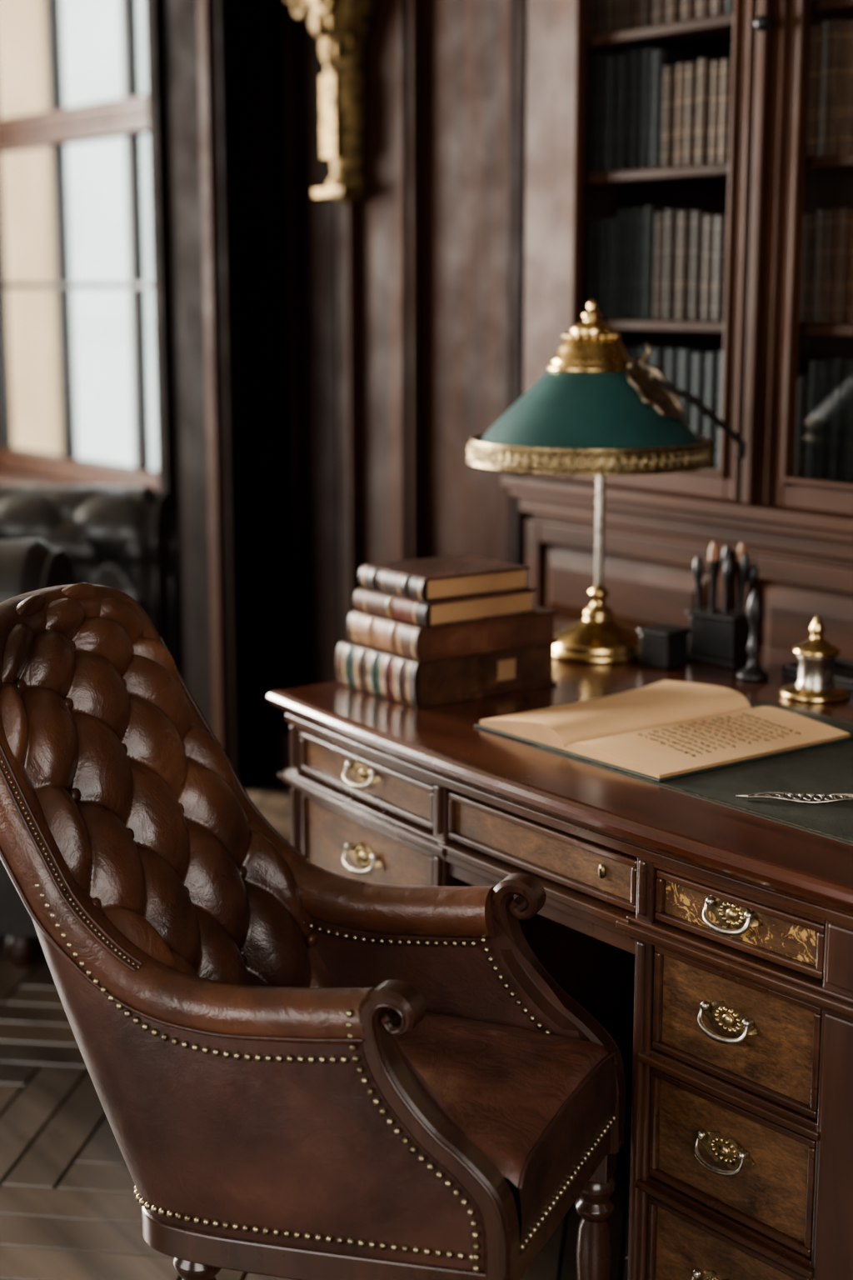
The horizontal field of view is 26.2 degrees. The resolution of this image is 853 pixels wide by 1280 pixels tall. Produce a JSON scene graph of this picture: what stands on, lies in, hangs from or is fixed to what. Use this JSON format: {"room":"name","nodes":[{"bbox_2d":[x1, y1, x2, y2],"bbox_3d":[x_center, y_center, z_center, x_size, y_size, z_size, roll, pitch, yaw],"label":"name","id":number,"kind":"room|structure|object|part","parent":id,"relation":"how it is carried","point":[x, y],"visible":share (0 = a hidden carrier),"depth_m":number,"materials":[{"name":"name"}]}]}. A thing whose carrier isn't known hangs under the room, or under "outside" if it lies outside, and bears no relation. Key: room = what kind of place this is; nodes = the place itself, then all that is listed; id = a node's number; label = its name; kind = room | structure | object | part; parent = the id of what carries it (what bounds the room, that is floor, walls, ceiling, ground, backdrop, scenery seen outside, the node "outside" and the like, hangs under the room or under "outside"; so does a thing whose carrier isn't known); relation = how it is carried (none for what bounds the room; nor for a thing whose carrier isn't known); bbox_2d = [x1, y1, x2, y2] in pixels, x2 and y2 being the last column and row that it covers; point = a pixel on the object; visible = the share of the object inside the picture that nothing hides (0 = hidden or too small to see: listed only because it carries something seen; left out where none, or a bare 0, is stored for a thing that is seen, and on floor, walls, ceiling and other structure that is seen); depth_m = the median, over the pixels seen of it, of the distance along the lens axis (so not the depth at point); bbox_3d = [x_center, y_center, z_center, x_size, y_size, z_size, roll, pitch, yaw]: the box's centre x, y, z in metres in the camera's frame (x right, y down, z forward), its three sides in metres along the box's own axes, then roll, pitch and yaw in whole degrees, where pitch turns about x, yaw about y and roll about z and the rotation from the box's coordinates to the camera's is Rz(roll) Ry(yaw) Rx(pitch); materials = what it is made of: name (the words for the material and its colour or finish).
{"room":"office","nodes":[
{"label":"office","id":0,"kind":"room"},
{"bbox_2d":[0,154,90,484],"bbox_3d":[0.641,-0.913,3.950,0.200,3.100,8.700,-8,14,-36],"label":"wall","id":1,"kind":"structure","parent":0,"point":[0,154],"depth_m":7.10,"materials":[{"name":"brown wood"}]},
{"bbox_2d":[0,467,89,484],"bbox_3d":[-1.243,-0.469,6.294,0.200,0.130,2.090,-8,14,-36],"label":"sill","id":2,"kind":"structure","parent":1,"relation":"attached to","point":[7,476],"depth_m":6.45,"materials":[{"name":"brown wood"}]},
{"bbox_2d":[0,0,152,469],"bbox_3d":[-1.113,-1.543,6.123,0.050,2.045,2.090,-8,14,-36],"label":"bars","id":3,"kind":"object","parent":1,"relation":"attached to","point":[137,285],"visible":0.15,"depth_m":6.23,"materials":[{"name":"white wood"}]},
{"bbox_2d":[0,94,158,491],"bbox_3d":[-1.131,-1.541,6.110,0.115,2.045,2.090,-8,14,-36],"label":"frame","id":4,"kind":"object","parent":1,"relation":"attached to","point":[110,119],"visible":0.18,"depth_m":6.18,"materials":[{"name":"brown wood"}]},
{"bbox_2d":[267,727,291,793],"bbox_3d":[-0.815,0.205,5.865,0.143,0.180,3.883,-7,13,-34],"label":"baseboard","id":5,"kind":"structure","parent":1,"relation":"attached to","point":[278,742],"depth_m":5.18,"materials":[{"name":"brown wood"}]},
{"bbox_2d":[0,784,629,1279],"bbox_3d":[-1.537,0.958,2.639,5.658,0.080,8.700,-8,14,-36],"label":"floor","id":6,"kind":"structure","parent":0,"point":[70,1209],"depth_m":2.95,"materials":[{"name":"brown wood"}]},
{"bbox_2d":[0,484,177,968],"bbox_3d":[-1.100,0.149,4.218,0.832,0.913,1.290,1,11,4],"label":"sofa","id":7,"kind":"object","parent":6,"relation":"on","point":[123,538],"visible":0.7,"depth_m":4.50,"materials":[{"name":"black leather"}]},
{"bbox_3d":[-1.135,0.184,3.721,0.832,0.791,0.298,1,11,4],"label":"arm","id":8,"kind":"part","parent":7,"relation":"part of","materials":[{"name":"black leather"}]},
{"bbox_3d":[-1.066,-0.003,4.693,0.832,0.791,0.298,1,11,4],"label":"arm","id":9,"kind":"part","parent":7,"relation":"part of","materials":[{"name":"black leather"}]},
{"bbox_2d":[0,582,625,1279],"bbox_3d":[-0.170,0.466,2.255,0.745,1.032,0.473,5,12,22],"label":"armchair","id":10,"kind":"object","parent":6,"relation":"on","point":[298,1068],"visible":1,"depth_m":2.11,"materials":[{"name":"leather"}]},
{"bbox_3d":[-0.246,0.183,2.233,0.576,0.461,0.469,5,12,22],"label":"arm and roll","id":11,"kind":"part","parent":10,"relation":"part of","materials":[{"name":"leather"}]},
{"bbox_3d":[-0.065,0.642,2.244,0.498,0.110,0.442,5,12,22],"label":"seat rail","id":12,"kind":"part","parent":10,"relation":"part of","materials":[{"name":"brown leather"}]},
{"bbox_3d":[-0.036,0.556,2.216,0.448,0.139,0.352,5,12,22],"label":"seat","id":13,"kind":"part","parent":10,"relation":"part of","materials":[{"name":"leather"}]},
{"bbox_2d":[266,633,852,1279],"bbox_3d":[0.588,0.527,2.657,0.980,0.761,1.640,-8,14,-36],"label":"writing desk","id":14,"kind":"object","parent":6,"relation":"on","point":[708,930],"visible":0.65,"depth_m":2.29,"materials":[{"name":"brown wood"}]},
{"bbox_2d":[335,640,557,708],"bbox_3d":[0.031,0.039,2.992,0.297,0.072,0.215,-8,14,-36],"label":"book","id":15,"kind":"object","parent":14,"relation":"on","point":[418,684],"visible":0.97,"depth_m":2.91,"materials":[{"name":"leather"}]},
{"bbox_2d":[347,605,558,661],"bbox_3d":[0.041,-0.021,2.976,0.287,0.052,0.195,-8,13,-35],"label":"book","id":16,"kind":"object","parent":15,"relation":"on","point":[409,641],"visible":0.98,"depth_m":2.90,"materials":[{"name":"brown leather"}]},
{"bbox_2d":[353,587,536,628],"bbox_3d":[0.028,-0.063,2.949,0.234,0.040,0.185,-9,14,-38],"label":"book","id":17,"kind":"object","parent":16,"relation":"on","point":[459,611],"visible":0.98,"depth_m":2.88,"materials":[{"name":"leather"}]},
{"bbox_2d":[358,554,529,602],"bbox_3d":[0.026,-0.100,2.934,0.217,0.038,0.175,-8,13,-35],"label":"book","id":18,"kind":"object","parent":17,"relation":"on","point":[461,576],"visible":1,"depth_m":2.89,"materials":[{"name":"leather"}]},
{"bbox_2d":[466,300,746,664],"bbox_3d":[0.284,-0.279,3.197,0.428,0.618,0.428,10,15,43],"label":"desk lamp","id":19,"kind":"object","parent":14,"relation":"on","point":[601,412],"visible":0.99,"depth_m":3.08,"materials":[{"name":"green metal"}]},
{"bbox_3d":[0.284,-0.400,3.174,0.410,0.144,0.410,-8,14,-36],"label":"lamp shade","id":20,"kind":"part","parent":19,"relation":"part of","materials":[{"name":"green ceramic"}]},
{"bbox_3d":[0.304,-0.216,3.209,0.014,0.250,0.014,-8,14,-36],"label":"stem","id":21,"kind":"part","parent":19,"relation":"part of","materials":[{"name":"silver metal"}]},
{"bbox_3d":[0.468,-0.378,3.142,0.174,0.149,0.017,-3,11,-13],"label":"lever","id":22,"kind":"part","parent":19,"relation":"part of","materials":[{"name":"black metal"}]},
{"bbox_2d":[474,680,852,782],"bbox_3d":[0.344,0.119,2.675,0.392,0.032,0.392,-8,14,-36],"label":"open notebook","id":23,"kind":"object","parent":14,"relation":"on","point":[665,730],"visible":1,"depth_m":2.62,"materials":[{"name":"paper"}]},
{"bbox_2d":[637,623,691,669],"bbox_3d":[0.408,0.012,3.148,0.068,0.066,0.068,10,15,43],"label":"box","id":24,"kind":"object","parent":14,"relation":"on","point":[665,647],"visible":1,"depth_m":3.13,"materials":[{"name":"black leather"}]},
{"bbox_2d":[685,541,758,669],"bbox_3d":[0.513,-0.064,3.162,0.070,0.210,0.118,-10,15,-42],"label":"stand","id":25,"kind":"object","parent":14,"relation":"on","point":[718,637],"visible":0.91,"depth_m":3.15,"materials":[{"name":"black metal"}]},
{"bbox_2d":[736,588,769,681],"bbox_3d":[0.543,-0.010,3.035,0.054,0.152,0.054,-8,14,-36],"label":"stamp","id":26,"kind":"object","parent":14,"relation":"on","point":[752,672],"visible":1,"depth_m":3.03,"materials":[{"name":"black metal"}]},
{"bbox_2d":[735,791,852,803],"bbox_3d":[0.538,0.200,2.317,0.290,0.008,0.036,1,11,4],"label":"pen","id":27,"kind":"object","parent":14,"relation":"on","point":[766,795],"visible":1,"depth_m":2.32,"materials":[{"name":"silver metal"}]},
{"bbox_2d":[780,615,849,703],"bbox_3d":[0.618,0.025,2.907,0.110,0.131,0.110,-8,14,-36],"label":"inkwell","id":28,"kind":"object","parent":14,"relation":"on","point":[817,656],"visible":1,"depth_m":2.89,"materials":[{"name":"gold metal"}]},
{"bbox_2d":[795,654,836,689],"bbox_3d":[0.618,0.049,2.912,0.062,0.055,0.062,-8,14,-36],"label":"jar","id":29,"kind":"object","parent":28,"relation":"on","point":[815,671],"depth_m":2.89,"materials":[{"name":"silver metal"}]},
{"bbox_2d":[781,657,852,691],"bbox_3d":[0.785,0.080,2.914,0.120,0.020,0.480,-8,14,-36],"label":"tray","id":30,"kind":"object","parent":14,"relation":"on","point":[842,668],"visible":0.45,"depth_m":3.05,"materials":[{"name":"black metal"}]},
{"bbox_2d":[501,0,852,660],"bbox_3d":[1.054,-0.637,2.962,0.310,2.930,2.590,-8,14,-36],"label":"bookcase","id":31,"kind":"object","parent":6,"relation":"on","point":[797,532],"visible":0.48,"depth_m":3.52,"materials":[{"name":"brown wood"}]},
{"bbox_2d":[583,0,852,483],"bbox_3d":[1.075,-1.046,2.910,0.154,1.661,2.424,-8,14,-36],"label":"books","id":32,"kind":"object","parent":31,"relation":"in","point":[652,107],"visible":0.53,"depth_m":3.59,"materials":[{"name":"leather"}]},
{"bbox_2d":[144,0,527,788],"bbox_3d":[-0.189,-1.046,4.639,0.280,3.100,1.620,-8,14,-36],"label":"panelling","id":33,"kind":"object","parent":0,"point":[327,370],"visible":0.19,"depth_m":4.87,"materials":[{"name":"brown wood"}]},
{"bbox_2d":[285,0,372,203],"bbox_3d":[-0.246,-1.434,4.566,0.140,0.670,0.260,-8,14,-36],"label":"wall sconce","id":34,"kind":"object","parent":33,"relation":"attached to","point":[342,27],"visible":1,"depth_m":4.57,"materials":[{"name":"gold metal"}]},
{"label":"outside","id":35,"kind":"structure","parent":0,"visible":0},
{"bbox_2d":[0,0,157,469],"bbox_3d":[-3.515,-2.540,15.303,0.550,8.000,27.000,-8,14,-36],"label":"window panes","id":36,"kind":"structure","parent":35,"point":[92,30],"depth_m":13.69,"materials":[{"name":"white glass"}]}
]}

